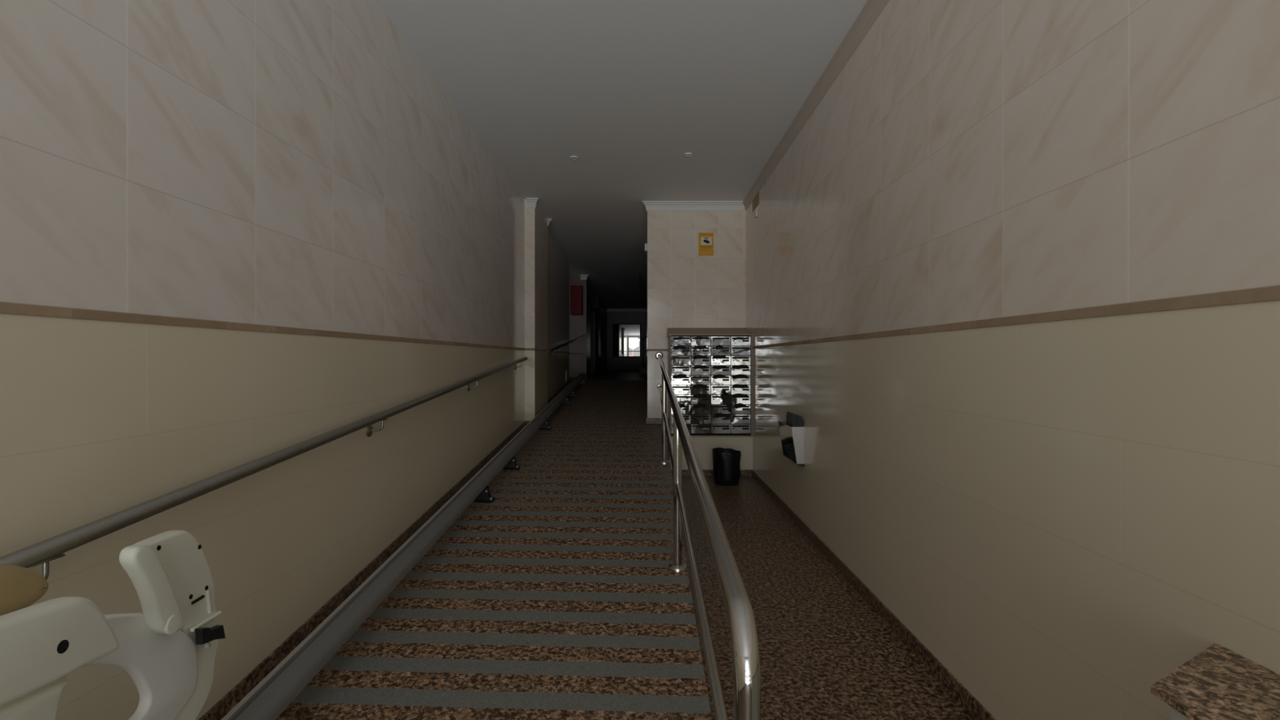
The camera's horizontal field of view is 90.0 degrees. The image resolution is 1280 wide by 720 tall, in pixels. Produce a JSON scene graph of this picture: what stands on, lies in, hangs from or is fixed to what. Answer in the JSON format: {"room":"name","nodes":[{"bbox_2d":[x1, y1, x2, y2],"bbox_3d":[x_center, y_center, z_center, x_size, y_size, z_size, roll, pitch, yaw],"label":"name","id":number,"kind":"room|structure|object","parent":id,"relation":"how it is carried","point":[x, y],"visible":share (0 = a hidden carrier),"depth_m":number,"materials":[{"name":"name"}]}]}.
{"room":"apartment building lobby","nodes":[
{"label":"apartment building lobby","id":0,"kind":"room"},
{"bbox_2d":[0,0,568,719],"bbox_3d":[-1.703,-0.274,4.813,0.300,3.890,17.200,0,0,0],"label":"wall","id":1,"kind":"structure","parent":0,"point":[285,163],"depth_m":2.53,"materials":[{"name":"tile"}]},
{"bbox_2d":[0,302,524,350],"bbox_3d":[-1.568,-0.131,2.442,0.006,0.027,12.060,0,0,0],"label":"trim","id":2,"kind":"structure","parent":1,"relation":"attached to","point":[5,308],"depth_m":2.19,"materials":[{"name":"brown tile"}]},
{"bbox_2d":[0,356,527,580],"bbox_3d":[-1.503,0.279,4.437,0.104,0.634,7.353,0,0,0],"label":"handrail","id":3,"kind":"object","parent":1,"relation":"attached to","point":[43,552],"visible":0.85,"depth_m":2.09,"materials":[{"name":"metal"}]},
{"bbox_2d":[198,380,569,719],"bbox_3d":[-1.538,0.954,5.981,0.012,1.030,14.867,0,0,0],"label":"baseboard","id":4,"kind":"structure","parent":1,"relation":"attached to","point":[243,687],"depth_m":3.20,"materials":[{"name":"stone"}]},
{"bbox_2d":[524,348,568,353],"bbox_3d":[-1.436,-0.147,10.938,0.138,0.027,4.946,0,0,0],"label":"trim","id":5,"kind":"structure","parent":1,"relation":"attached to","point":[539,349],"depth_m":9.06,"materials":[{"name":"brown tile"}]},
{"bbox_2d":[547,334,586,355],"bbox_3d":[-1.436,-0.351,13.096,0.104,0.566,6.233,0,0,0],"label":"handrail","id":6,"kind":"object","parent":1,"relation":"attached to","point":[553,348],"visible":0.98,"depth_m":11.73,"materials":[{"name":"metal"}]},
{"bbox_2d":[565,370,568,382],"bbox_3d":[-1.483,0.325,12.988,0.012,0.220,0.250,0,0,0],"label":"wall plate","id":7,"kind":"object","parent":1,"relation":"attached to","point":[566,371],"visible":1,"depth_m":12.94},
{"bbox_2d":[231,369,711,719],"bbox_3d":[0.313,1.073,13.917,4.990,1.260,26.767,0,0,0],"label":"staircase","id":8,"kind":"structure","parent":0,"point":[557,597],"depth_m":3.29,"materials":[{"name":"stone"}]},
{"bbox_2d":[221,373,586,719],"bbox_3d":[-1.232,0.853,7.111,0.165,1.139,13.000,0,0,0],"label":"rail","id":9,"kind":"object","parent":8,"relation":"on","point":[277,690],"visible":1,"depth_m":2.97,"materials":[{"name":"metal"}]},
{"bbox_2d":[0,530,225,719],"bbox_3d":[-1.251,0.857,1.385,0.247,0.922,0.931,0,0,0],"label":"stairlift","id":10,"kind":"object","parent":9,"relation":"attached to","point":[168,650],"visible":1,"depth_m":1.51,"materials":[{"name":"beige plastic"}]},
{"bbox_2d":[640,336,646,373],"bbox_3d":[1.077,-0.719,20.141,2.160,2.300,1.100,0,0,0],"label":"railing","id":11,"kind":"structure","parent":8,"relation":"on","point":[642,371],"depth_m":19.62,"materials":[{"name":"metal"}]},
{"bbox_2d":[655,351,760,719],"bbox_3d":[0.230,0.682,4.889,0.112,1.576,7.480,0,0,0],"label":"railing","id":12,"kind":"object","parent":8,"relation":"on","point":[744,636],"visible":1,"depth_m":1.73,"materials":[{"name":"metal"}]},
{"bbox_2d":[524,199,547,420],"bbox_3d":[-1.464,-0.507,9.031,0.152,3.340,1.120,0,0,0],"label":"pillar","id":13,"kind":"structure","parent":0,"point":[535,220],"depth_m":8.49,"materials":[{"name":"tile"}]},
{"bbox_2d":[525,197,552,226],"bbox_3d":[-1.424,-2.065,9.027,0.192,0.125,1.260,0,0,0],"label":"trim","id":14,"kind":"structure","parent":13,"relation":"attached to","point":[531,202],"depth_m":8.44,"materials":[{"name":"white paint"}]},
{"bbox_2d":[568,275,590,377],"bbox_3d":[-1.683,-0.522,16.713,0.675,3.340,1.200,0,0,0],"label":"wall","id":15,"kind":"structure","parent":0,"point":[579,325],"depth_m":16.11,"materials":[{"name":"tile"}]},
{"bbox_2d":[570,285,582,315],"bbox_3d":[-1.583,-1.489,15.984,0.296,0.721,0.252,0,0,0],"label":"upper cabinet","id":16,"kind":"object","parent":15,"relation":"attached to","point":[576,291],"visible":1,"depth_m":15.88,"materials":[{"name":"red paint"}]},
{"bbox_2d":[580,274,588,279],"bbox_3d":[-1.393,-2.078,16.072,0.205,0.125,0.070,0,0,0],"label":"trim","id":17,"kind":"structure","parent":15,"relation":"attached to","point":[583,277],"depth_m":16.08,"materials":[{"name":"white paint"}]},
{"bbox_2d":[590,297,607,372],"bbox_3d":[-1.734,-0.537,24.613,0.650,3.340,5.200,0,0,0],"label":"wall","id":18,"kind":"structure","parent":0,"point":[595,302],"depth_m":23.85,"materials":[{"name":"paint"}]},
{"bbox_2d":[590,308,598,372],"bbox_3d":[-1.655,-0.672,21.962,0.440,2.200,0.099,0,0,0],"label":"door","id":19,"kind":"structure","parent":18,"relation":"in","point":[593,312],"depth_m":21.94,"materials":[{"name":"metal"}]},
{"bbox_2d":[374,0,867,308],"bbox_3d":[0.396,-2.233,11.743,4.990,0.200,31.100,0,0,0],"label":"ceiling","id":20,"kind":"structure","parent":0,"point":[627,89],"depth_m":5.00,"materials":[{"name":"paint"}]},
{"bbox_2d":[569,155,577,159],"bbox_3d":[-0.691,-2.116,6.695,0.082,0.014,0.082,0,0,0],"label":"recessed light","id":21,"kind":"object","parent":20,"relation":"in","point":[571,157],"visible":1,"depth_m":6.68,"materials":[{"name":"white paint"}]},
{"bbox_2d":[684,152,692,155],"bbox_3d":[0.497,-2.115,6.589,0.082,0.014,0.082,0,0,0],"label":"recessed light","id":22,"kind":"object","parent":20,"relation":"in","point":[686,153],"visible":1,"depth_m":6.57,"materials":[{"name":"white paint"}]},
{"bbox_2d":[607,311,646,369],"bbox_3d":[0.461,-0.542,27.121,5.100,3.340,0.250,0,0,0],"label":"wall","id":23,"kind":"structure","parent":0,"point":[613,317],"depth_m":27.01,"materials":[{"name":"paint"}]},
{"bbox_2d":[613,324,640,356],"bbox_3d":[-0.555,-0.827,26.981,1.194,1.403,0.044,0,0,0],"label":"mirror","id":24,"kind":"object","parent":23,"relation":"attached to","point":[626,337],"visible":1,"depth_m":26.98,"materials":[{"name":"clear glass"}]},
{"bbox_2d":[607,308,646,311],"bbox_3d":[0.609,-2.099,26.957,4.000,0.125,0.070,0,0,0],"label":"trim","id":25,"kind":"structure","parent":23,"relation":"attached to","point":[608,309],"depth_m":26.97,"materials":[{"name":"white paint"}]},
{"bbox_2d":[646,204,746,451],"bbox_3d":[0.902,-0.360,10.308,1.577,3.640,3.370,0,0,0],"label":"wall pillar","id":26,"kind":"structure","parent":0,"point":[686,289],"depth_m":8.62,"materials":[{"name":"tile"}]},
{"bbox_2d":[644,243,647,252],"bbox_3d":[0.083,-1.542,8.797,0.037,0.100,0.140,0,0,0],"label":"alarm box","id":27,"kind":"object","parent":26,"relation":"attached to","point":[646,244],"visible":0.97,"depth_m":8.73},
{"bbox_2d":[645,411,668,424],"bbox_3d":[0.244,0.826,10.305,0.302,0.095,3.390,0,0,0],"label":"baseboard","id":28,"kind":"structure","parent":26,"relation":"attached to","point":[648,420],"depth_m":8.61,"materials":[{"name":"stone"}]},
{"bbox_2d":[646,349,668,352],"bbox_3d":[0.251,-0.137,10.310,0.288,0.025,3.376,0,0,0],"label":"trim","id":29,"kind":"structure","parent":26,"relation":"attached to","point":[646,349],"depth_m":8.62,"materials":[{"name":"brown tile"}]},
{"bbox_2d":[642,200,742,211],"bbox_3d":[0.703,-2.064,8.586,1.347,0.125,0.070,0,0,0],"label":"trim","id":30,"kind":"structure","parent":26,"relation":"attached to","point":[651,206],"depth_m":8.59,"materials":[{"name":"white paint"}]},
{"bbox_2d":[698,232,713,255],"bbox_3d":[0.889,-1.559,8.617,0.204,0.312,0.007,0,0,0],"label":"warning sign","id":31,"kind":"object","parent":26,"relation":"attached to","point":[705,239],"visible":1,"depth_m":8.62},
{"bbox_2d":[668,436,752,469],"bbox_3d":[0.902,1.214,8.345,1.044,0.500,0.559,0,0,0],"label":"wall","id":32,"kind":"structure","parent":0,"point":[704,446],"depth_m":8.07,"materials":[{"name":"paint"}]},
{"bbox_2d":[671,469,751,476],"bbox_3d":[0.862,1.423,8.060,1.098,0.083,0.012,0,0,0],"label":"baseboard","id":33,"kind":"structure","parent":32,"relation":"attached to","point":[685,473],"depth_m":8.05,"materials":[{"name":"stone"}]},
{"bbox_2d":[671,475,973,719],"bbox_3d":[-0.121,1.600,2.479,3.500,0.250,12.550,0,0,0],"label":"floor","id":34,"kind":"structure","parent":0,"point":[825,653],"depth_m":3.45,"materials":[{"name":"stone"}]},
{"bbox_2d":[711,447,741,485],"bbox_3d":[1.029,1.260,7.596,0.342,0.412,0.347,0,0,0],"label":"waste bin","id":35,"kind":"object","parent":34,"relation":"on","point":[726,461],"visible":1,"depth_m":7.46,"materials":[{"name":"black plastic"}]},
{"bbox_2d":[1150,643,1279,719],"bbox_3d":[1.207,1.077,0.660,0.314,0.804,1.734,0,0,0],"label":"ledge","id":36,"kind":"object","parent":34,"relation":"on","point":[1218,682],"visible":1,"depth_m":1.31,"materials":[{"name":"stone"}]},
{"bbox_2d":[746,0,1279,719],"bbox_3d":[1.504,-0.270,2.403,0.250,3.890,12.430,0,0,0],"label":"wall","id":37,"kind":"structure","parent":0,"point":[1065,515],"depth_m":2.20,"materials":[{"name":"tile"}]},
{"bbox_2d":[666,328,753,436],"bbox_3d":[0.894,0.266,8.328,1.060,1.395,0.588,0,0,0],"label":"surround","id":38,"kind":"object","parent":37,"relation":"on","point":[670,331],"visible":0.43,"depth_m":8.08,"materials":[{"name":"brown stone"}]},
{"bbox_2d":[671,423,690,433],"bbox_3d":[0.518,0.868,8.243,0.248,0.120,0.370,0,0,0],"label":"mailbox","id":39,"kind":"object","parent":38,"relation":"in","point":[688,425],"visible":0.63,"depth_m":8.06,"materials":[{"name":"metal"}]},
{"bbox_2d":[671,413,690,423],"bbox_3d":[0.518,0.745,8.243,0.248,0.120,0.370,0,0,0],"label":"mailbox","id":40,"kind":"object","parent":38,"relation":"in","point":[686,417],"visible":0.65,"depth_m":8.06,"materials":[{"name":"metal"}]},
{"bbox_2d":[671,404,690,413],"bbox_3d":[0.518,0.622,8.243,0.248,0.120,0.370,0,0,0],"label":"mailbox","id":41,"kind":"object","parent":38,"relation":"in","point":[686,410],"visible":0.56,"depth_m":8.06,"materials":[{"name":"metal"}]},
{"bbox_2d":[671,375,690,385],"bbox_3d":[0.518,0.254,8.242,0.248,0.120,0.370,0,0,0],"label":"mailbox","id":42,"kind":"object","parent":38,"relation":"in","point":[679,381],"visible":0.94,"depth_m":8.06,"materials":[{"name":"metal"}]},
{"bbox_2d":[672,373,686,378],"bbox_3d":[0.500,0.205,8.036,0.176,0.056,0.050,0,0,0],"label":"leaflet","id":43,"kind":"object","parent":42,"relation":"in","point":[676,376],"visible":1,"depth_m":8.01,"materials":[{"name":"black paper"}]},
{"bbox_2d":[671,365,690,375],"bbox_3d":[0.518,0.131,8.242,0.248,0.120,0.370,0,0,0],"label":"mailbox","id":44,"kind":"object","parent":38,"relation":"in","point":[675,370],"visible":1,"depth_m":8.06,"materials":[{"name":"metal"}]},
{"bbox_2d":[671,355,690,365],"bbox_3d":[0.518,0.008,8.241,0.248,0.120,0.370,0,0,0],"label":"mailbox","id":45,"kind":"object","parent":38,"relation":"in","point":[675,360],"visible":0.99,"depth_m":8.06,"materials":[{"name":"metal"}]},
{"bbox_2d":[671,346,690,355],"bbox_3d":[0.518,-0.115,8.241,0.248,0.120,0.370,0,0,0],"label":"mailbox","id":46,"kind":"object","parent":38,"relation":"in","point":[686,351],"visible":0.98,"depth_m":8.06,"materials":[{"name":"metal"}]},
{"bbox_2d":[673,345,684,349],"bbox_3d":[0.494,-0.157,8.035,0.138,0.052,0.050,0,0,0],"label":"leaflet","id":47,"kind":"object","parent":46,"relation":"in","point":[677,347],"visible":1,"depth_m":8.01,"materials":[{"name":"black paper"}]},
{"bbox_2d":[671,336,690,346],"bbox_3d":[0.518,-0.237,8.241,0.248,0.120,0.370,0,0,0],"label":"mailbox","id":48,"kind":"object","parent":38,"relation":"in","point":[684,342],"visible":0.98,"depth_m":8.06,"materials":[{"name":"metal"}]},
{"bbox_2d":[674,337,686,339],"bbox_3d":[0.508,-0.273,8.035,0.150,0.036,0.050,0,0,0],"label":"leaflet","id":49,"kind":"object","parent":48,"relation":"in","point":[676,338],"visible":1,"depth_m":8.01,"materials":[{"name":"black paper"}]},
{"bbox_2d":[671,384,690,394],"bbox_3d":[0.518,0.377,8.242,0.248,0.120,0.370,0,0,0],"label":"mailbox","id":50,"kind":"object","parent":38,"relation":"in","point":[678,389],"visible":0.63,"depth_m":8.06,"materials":[{"name":"metal"}]},
{"bbox_2d":[675,394,690,404],"bbox_3d":[0.518,0.499,8.242,0.248,0.120,0.370,0,0,0],"label":"mailbox","id":51,"kind":"object","parent":38,"relation":"in","point":[682,398],"visible":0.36,"depth_m":8.06,"materials":[{"name":"metal"}]},
{"bbox_2d":[690,423,711,433],"bbox_3d":[0.769,0.868,8.241,0.248,0.120,0.370,0,0,0],"label":"mailbox","id":52,"kind":"object","parent":38,"relation":"in","point":[695,428],"visible":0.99,"depth_m":8.06,"materials":[{"name":"metal"}]},
{"bbox_2d":[690,413,711,423],"bbox_3d":[0.769,0.745,8.241,0.248,0.120,0.370,0,0,0],"label":"mailbox","id":53,"kind":"object","parent":38,"relation":"in","point":[695,418],"visible":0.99,"depth_m":8.06,"materials":[{"name":"metal"}]},
{"bbox_2d":[690,404,711,413],"bbox_3d":[0.769,0.622,8.241,0.248,0.120,0.370,0,0,0],"label":"mailbox","id":54,"kind":"object","parent":38,"relation":"in","point":[707,410],"visible":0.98,"depth_m":8.06,"materials":[{"name":"metal"}]},
{"bbox_2d":[690,394,711,404],"bbox_3d":[0.769,0.499,8.240,0.248,0.120,0.370,0,0,0],"label":"mailbox","id":55,"kind":"object","parent":38,"relation":"in","point":[707,400],"visible":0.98,"depth_m":8.06,"materials":[{"name":"metal"}]},
{"bbox_2d":[693,394,706,398],"bbox_3d":[0.757,0.456,8.034,0.163,0.052,0.050,0,0,0],"label":"leaflet","id":56,"kind":"object","parent":55,"relation":"in","point":[700,396],"visible":1,"depth_m":8.01,"materials":[{"name":"black paper"}]},
{"bbox_2d":[690,384,711,394],"bbox_3d":[0.769,0.377,8.240,0.248,0.120,0.370,0,0,0],"label":"mailbox","id":57,"kind":"object","parent":38,"relation":"in","point":[707,390],"visible":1,"depth_m":8.06,"materials":[{"name":"metal"}]},
{"bbox_2d":[693,384,706,388],"bbox_3d":[0.758,0.330,8.034,0.163,0.056,0.050,0,0,0],"label":"leaflet","id":58,"kind":"object","parent":57,"relation":"in","point":[696,386],"visible":1,"depth_m":8.01,"materials":[{"name":"black paper"}]},
{"bbox_2d":[690,375,711,385],"bbox_3d":[0.769,0.254,8.240,0.248,0.120,0.370,0,0,0],"label":"mailbox","id":59,"kind":"object","parent":38,"relation":"in","point":[695,380],"visible":0.99,"depth_m":8.06,"materials":[{"name":"metal"}]},
{"bbox_2d":[690,365,711,375],"bbox_3d":[0.769,0.131,8.240,0.248,0.120,0.370,0,0,0],"label":"mailbox","id":60,"kind":"object","parent":38,"relation":"in","point":[706,371],"visible":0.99,"depth_m":8.06,"materials":[{"name":"metal"}]},
{"bbox_2d":[693,365,706,368],"bbox_3d":[0.762,0.093,8.034,0.163,0.048,0.050,0,0,0],"label":"leaflet","id":61,"kind":"object","parent":60,"relation":"in","point":[695,366],"visible":1,"depth_m":8.01,"materials":[{"name":"black paper"}]},
{"bbox_2d":[690,355,711,365],"bbox_3d":[0.769,0.008,8.239,0.248,0.120,0.370,0,0,0],"label":"mailbox","id":62,"kind":"object","parent":38,"relation":"in","point":[699,362],"visible":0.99,"depth_m":8.06,"materials":[{"name":"metal"}]},
{"bbox_2d":[693,355,706,359],"bbox_3d":[0.758,-0.034,8.033,0.176,0.059,0.050,0,0,0],"label":"leaflet","id":63,"kind":"object","parent":62,"relation":"in","point":[696,357],"visible":1,"depth_m":8.01,"materials":[{"name":"black paper"}]},
{"bbox_2d":[690,346,711,355],"bbox_3d":[0.769,-0.115,8.239,0.248,0.120,0.370,0,0,0],"label":"mailbox","id":64,"kind":"object","parent":38,"relation":"in","point":[704,352],"visible":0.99,"depth_m":8.06,"materials":[{"name":"metal"}]},
{"bbox_2d":[694,345,706,349],"bbox_3d":[0.760,-0.159,8.033,0.150,0.044,0.050,0,0,0],"label":"leaflet","id":65,"kind":"object","parent":64,"relation":"in","point":[699,347],"visible":1,"depth_m":8.01,"materials":[{"name":"black paper"}]},
{"bbox_2d":[690,336,711,346],"bbox_3d":[0.769,-0.237,8.239,0.248,0.120,0.370,0,0,0],"label":"mailbox","id":66,"kind":"object","parent":38,"relation":"in","point":[707,341],"visible":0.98,"depth_m":8.06,"materials":[{"name":"metal"}]},
{"bbox_2d":[694,336,706,339],"bbox_3d":[0.760,-0.276,8.033,0.150,0.033,0.050,0,0,0],"label":"leaflet","id":67,"kind":"object","parent":66,"relation":"in","point":[699,337],"visible":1,"depth_m":8.01,"materials":[{"name":"black paper"}]},
{"bbox_2d":[670,433,753,436],"bbox_3d":[0.897,0.956,8.334,1.054,0.014,0.578,0,0,0],"label":"shelf","id":68,"kind":"object","parent":38,"relation":"attached to","point":[671,434],"depth_m":8.05,"materials":[{"name":"brown stone"}]},
{"bbox_2d":[710,404,730,413],"bbox_3d":[1.020,0.622,8.239,0.248,0.120,0.370,0,0,0],"label":"mailbox","id":69,"kind":"object","parent":38,"relation":"in","point":[715,408],"visible":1,"depth_m":8.06,"materials":[{"name":"metal"}]},
{"bbox_2d":[710,394,730,404],"bbox_3d":[1.020,0.499,8.239,0.248,0.120,0.370,0,0,0],"label":"mailbox","id":70,"kind":"object","parent":38,"relation":"in","point":[715,398],"visible":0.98,"depth_m":8.06,"materials":[{"name":"metal"}]},
{"bbox_2d":[711,423,730,433],"bbox_3d":[1.020,0.868,8.239,0.248,0.120,0.370,0,0,0],"label":"mailbox","id":71,"kind":"object","parent":38,"relation":"in","point":[715,428],"visible":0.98,"depth_m":8.06,"materials":[{"name":"metal"}]},
{"bbox_2d":[711,413,730,423],"bbox_3d":[1.020,0.745,8.239,0.248,0.120,0.370,0,0,0],"label":"mailbox","id":72,"kind":"object","parent":38,"relation":"in","point":[726,420],"visible":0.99,"depth_m":8.06,"materials":[{"name":"metal"}]},
{"bbox_2d":[714,413,725,417],"bbox_3d":[1.008,0.701,8.033,0.150,0.055,0.050,0,0,0],"label":"leaflet","id":73,"kind":"object","parent":72,"relation":"in","point":[717,415],"visible":1,"depth_m":8.01,"materials":[{"name":"black paper"}]},
{"bbox_2d":[711,385,730,394],"bbox_3d":[1.020,0.377,8.238,0.248,0.120,0.370,0,0,0],"label":"mailbox","id":74,"kind":"object","parent":38,"relation":"in","point":[715,389],"visible":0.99,"depth_m":8.06,"materials":[{"name":"metal"}]},
{"bbox_2d":[711,375,730,385],"bbox_3d":[1.020,0.254,8.238,0.248,0.120,0.370,0,0,0],"label":"mailbox","id":75,"kind":"object","parent":38,"relation":"in","point":[726,380],"visible":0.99,"depth_m":8.06,"materials":[{"name":"metal"}]},
{"bbox_2d":[713,374,724,378],"bbox_3d":[0.997,0.208,8.032,0.150,0.058,0.050,0,0,0],"label":"leaflet","id":76,"kind":"object","parent":75,"relation":"in","point":[717,376],"visible":1,"depth_m":8.01,"materials":[{"name":"black paper"}]},
{"bbox_2d":[711,365,730,375],"bbox_3d":[1.020,0.131,8.238,0.248,0.120,0.370,0,0,0],"label":"mailbox","id":77,"kind":"object","parent":38,"relation":"in","point":[726,371],"visible":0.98,"depth_m":8.06,"materials":[{"name":"metal"}]},
{"bbox_2d":[713,364,726,368],"bbox_3d":[1.006,0.090,8.032,0.163,0.050,0.050,0,0,0],"label":"leaflet","id":78,"kind":"object","parent":77,"relation":"in","point":[722,366],"visible":1,"depth_m":8.01,"materials":[{"name":"black paper"}]},
{"bbox_2d":[711,355,730,365],"bbox_3d":[1.020,0.008,8.238,0.248,0.120,0.370,0,0,0],"label":"mailbox","id":79,"kind":"object","parent":38,"relation":"in","point":[714,362],"visible":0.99,"depth_m":8.06,"materials":[{"name":"metal"}]},
{"bbox_2d":[712,355,725,359],"bbox_3d":[0.999,-0.038,8.031,0.163,0.047,0.050,0,0,0],"label":"leaflet","id":80,"kind":"object","parent":79,"relation":"in","point":[719,357],"visible":1,"depth_m":8.01,"materials":[{"name":"black paper"}]},
{"bbox_2d":[711,346,730,355],"bbox_3d":[1.020,-0.115,8.237,0.248,0.120,0.370,0,0,0],"label":"mailbox","id":81,"kind":"object","parent":38,"relation":"in","point":[726,351],"visible":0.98,"depth_m":8.06,"materials":[{"name":"metal"}]},
{"bbox_2d":[715,344,723,349],"bbox_3d":[1.002,-0.162,8.031,0.088,0.062,0.050,0,0,0],"label":"leaflet","id":82,"kind":"object","parent":81,"relation":"in","point":[719,346],"visible":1,"depth_m":8.01,"materials":[{"name":"black paper"}]},
{"bbox_2d":[711,336,730,346],"bbox_3d":[1.020,-0.237,8.237,0.248,0.120,0.370,0,0,0],"label":"mailbox","id":83,"kind":"object","parent":38,"relation":"in","point":[715,340],"visible":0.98,"depth_m":8.06,"materials":[{"name":"metal"}]},
{"bbox_2d":[729,394,750,404],"bbox_3d":[1.270,0.499,8.236,0.248,0.120,0.370,0,0,0],"label":"mailbox","id":84,"kind":"object","parent":38,"relation":"in","point":[738,400],"visible":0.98,"depth_m":8.06,"materials":[{"name":"metal"}]},
{"bbox_2d":[732,393,747,398],"bbox_3d":[1.258,0.452,8.030,0.201,0.058,0.050,0,0,0],"label":"leaflet","id":85,"kind":"object","parent":84,"relation":"in","point":[739,395],"visible":1,"depth_m":8.01,"materials":[{"name":"black paper"}]},
{"bbox_2d":[730,423,750,433],"bbox_3d":[1.270,0.868,8.237,0.248,0.120,0.370,0,0,0],"label":"mailbox","id":86,"kind":"object","parent":38,"relation":"in","point":[735,428],"visible":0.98,"depth_m":8.06,"materials":[{"name":"metal"}]},
{"bbox_2d":[730,413,750,423],"bbox_3d":[1.270,0.745,8.237,0.248,0.120,0.370,0,0,0],"label":"mailbox","id":87,"kind":"object","parent":38,"relation":"in","point":[735,418],"visible":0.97,"depth_m":8.06,"materials":[{"name":"metal"}]},
{"bbox_2d":[730,404,750,413],"bbox_3d":[1.270,0.622,8.237,0.248,0.120,0.370,0,0,0],"label":"mailbox","id":88,"kind":"object","parent":38,"relation":"in","point":[746,410],"visible":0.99,"depth_m":8.06,"materials":[{"name":"metal"}]},
{"bbox_2d":[733,403,746,408],"bbox_3d":[1.260,0.576,8.031,0.150,0.062,0.050,0,0,0],"label":"leaflet","id":89,"kind":"object","parent":88,"relation":"in","point":[740,405],"visible":1,"depth_m":8.01,"materials":[{"name":"black paper"}]},
{"bbox_2d":[730,385,750,394],"bbox_3d":[1.270,0.377,8.236,0.248,0.120,0.370,0,0,0],"label":"mailbox","id":90,"kind":"object","parent":38,"relation":"in","point":[736,390],"visible":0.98,"depth_m":8.06,"materials":[{"name":"metal"}]},
{"bbox_2d":[733,384,747,388],"bbox_3d":[1.260,0.329,8.030,0.188,0.052,0.050,0,0,0],"label":"leaflet","id":91,"kind":"object","parent":90,"relation":"in","point":[741,386],"visible":1,"depth_m":8.01,"materials":[{"name":"black paper"}]},
{"bbox_2d":[730,375,750,385],"bbox_3d":[1.270,0.254,8.236,0.248,0.120,0.370,0,0,0],"label":"mailbox","id":92,"kind":"object","parent":38,"relation":"in","point":[739,380],"visible":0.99,"depth_m":8.06,"materials":[{"name":"metal"}]},
{"bbox_2d":[732,374,746,378],"bbox_3d":[1.255,0.208,8.030,0.188,0.057,0.050,0,0,0],"label":"leaflet","id":93,"kind":"object","parent":92,"relation":"in","point":[735,376],"visible":1,"depth_m":8.01,"materials":[{"name":"black paper"}]},
{"bbox_2d":[730,365,750,375],"bbox_3d":[1.270,0.131,8.236,0.248,0.120,0.370,0,0,0],"label":"mailbox","id":94,"kind":"object","parent":38,"relation":"in","point":[746,371],"visible":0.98,"depth_m":8.06,"materials":[{"name":"metal"}]},
{"bbox_2d":[732,364,747,368],"bbox_3d":[1.261,0.086,8.030,0.201,0.055,0.050,0,0,0],"label":"leaflet","id":95,"kind":"object","parent":94,"relation":"in","point":[739,366],"visible":1,"depth_m":8.01,"materials":[{"name":"black paper"}]},
{"bbox_2d":[730,355,750,365],"bbox_3d":[1.270,0.008,8.236,0.248,0.120,0.370,0,0,0],"label":"mailbox","id":96,"kind":"object","parent":38,"relation":"in","point":[735,360],"visible":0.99,"depth_m":8.06,"materials":[{"name":"metal"}]},
{"bbox_2d":[730,346,750,355],"bbox_3d":[1.270,-0.115,8.235,0.248,0.120,0.370,0,0,0],"label":"mailbox","id":97,"kind":"object","parent":38,"relation":"in","point":[735,350],"visible":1,"depth_m":8.06,"materials":[{"name":"metal"}]},
{"bbox_2d":[730,336,750,346],"bbox_3d":[1.270,-0.237,8.235,0.248,0.120,0.370,0,0,0],"label":"mailbox","id":98,"kind":"object","parent":38,"relation":"in","point":[739,342],"visible":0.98,"depth_m":8.06,"materials":[{"name":"metal"}]},
{"bbox_2d":[733,337,747,339],"bbox_3d":[1.264,-0.271,8.029,0.176,0.033,0.050,0,0,0],"label":"leaflet","id":99,"kind":"object","parent":98,"relation":"in","point":[735,338],"visible":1,"depth_m":8.01,"materials":[{"name":"black paper"}]},
{"bbox_2d":[752,191,759,211],"bbox_3d":[1.418,-1.938,7.835,0.006,0.135,0.460,0,0,0],"label":"wall sign","id":100,"kind":"object","parent":37,"relation":"attached to","point":[756,200],"visible":1,"depth_m":7.84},
{"bbox_2d":[754,209,757,217],"bbox_3d":[1.411,-1.775,7.788,0.020,0.080,0.100,0,0,0],"label":"wall sensor","id":101,"kind":"object","parent":37,"relation":"attached to","point":[756,211],"visible":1,"depth_m":7.76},
{"bbox_2d":[778,421,804,466],"bbox_3d":[1.347,0.733,5.712,0.115,0.347,0.528,0,0,0],"label":"box","id":102,"kind":"object","parent":37,"relation":"attached to","point":[793,438],"visible":0.93,"depth_m":5.46,"materials":[{"name":"metal"}]},
{"bbox_2d":[786,411,804,426],"bbox_3d":[1.351,0.614,5.603,0.092,0.311,0.290,0,0,0],"label":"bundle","id":103,"kind":"object","parent":102,"relation":"in","point":[793,420],"visible":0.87,"depth_m":5.46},
{"bbox_2d":[742,0,888,210],"bbox_3d":[1.355,-2.057,2.501,0.050,0.115,12.230,0,0,0],"label":"trim","id":104,"kind":"structure","parent":37,"relation":"attached to","point":[872,9],"depth_m":4.76,"materials":[{"name":"paint"}]},
{"bbox_2d":[751,469,995,719],"bbox_3d":[1.371,1.434,2.227,0.012,0.083,11.670,0,0,0],"label":"baseboard","id":105,"kind":"structure","parent":37,"relation":"attached to","point":[965,699],"depth_m":3.42,"materials":[{"name":"stone"}]},
{"bbox_2d":[752,285,1279,348],"bbox_3d":[1.374,-0.145,2.214,0.006,0.031,11.650,0,0,0],"label":"trim","id":106,"kind":"structure","parent":37,"relation":"attached to","point":[1269,293],"depth_m":1.90,"materials":[{"name":"brown tile"}]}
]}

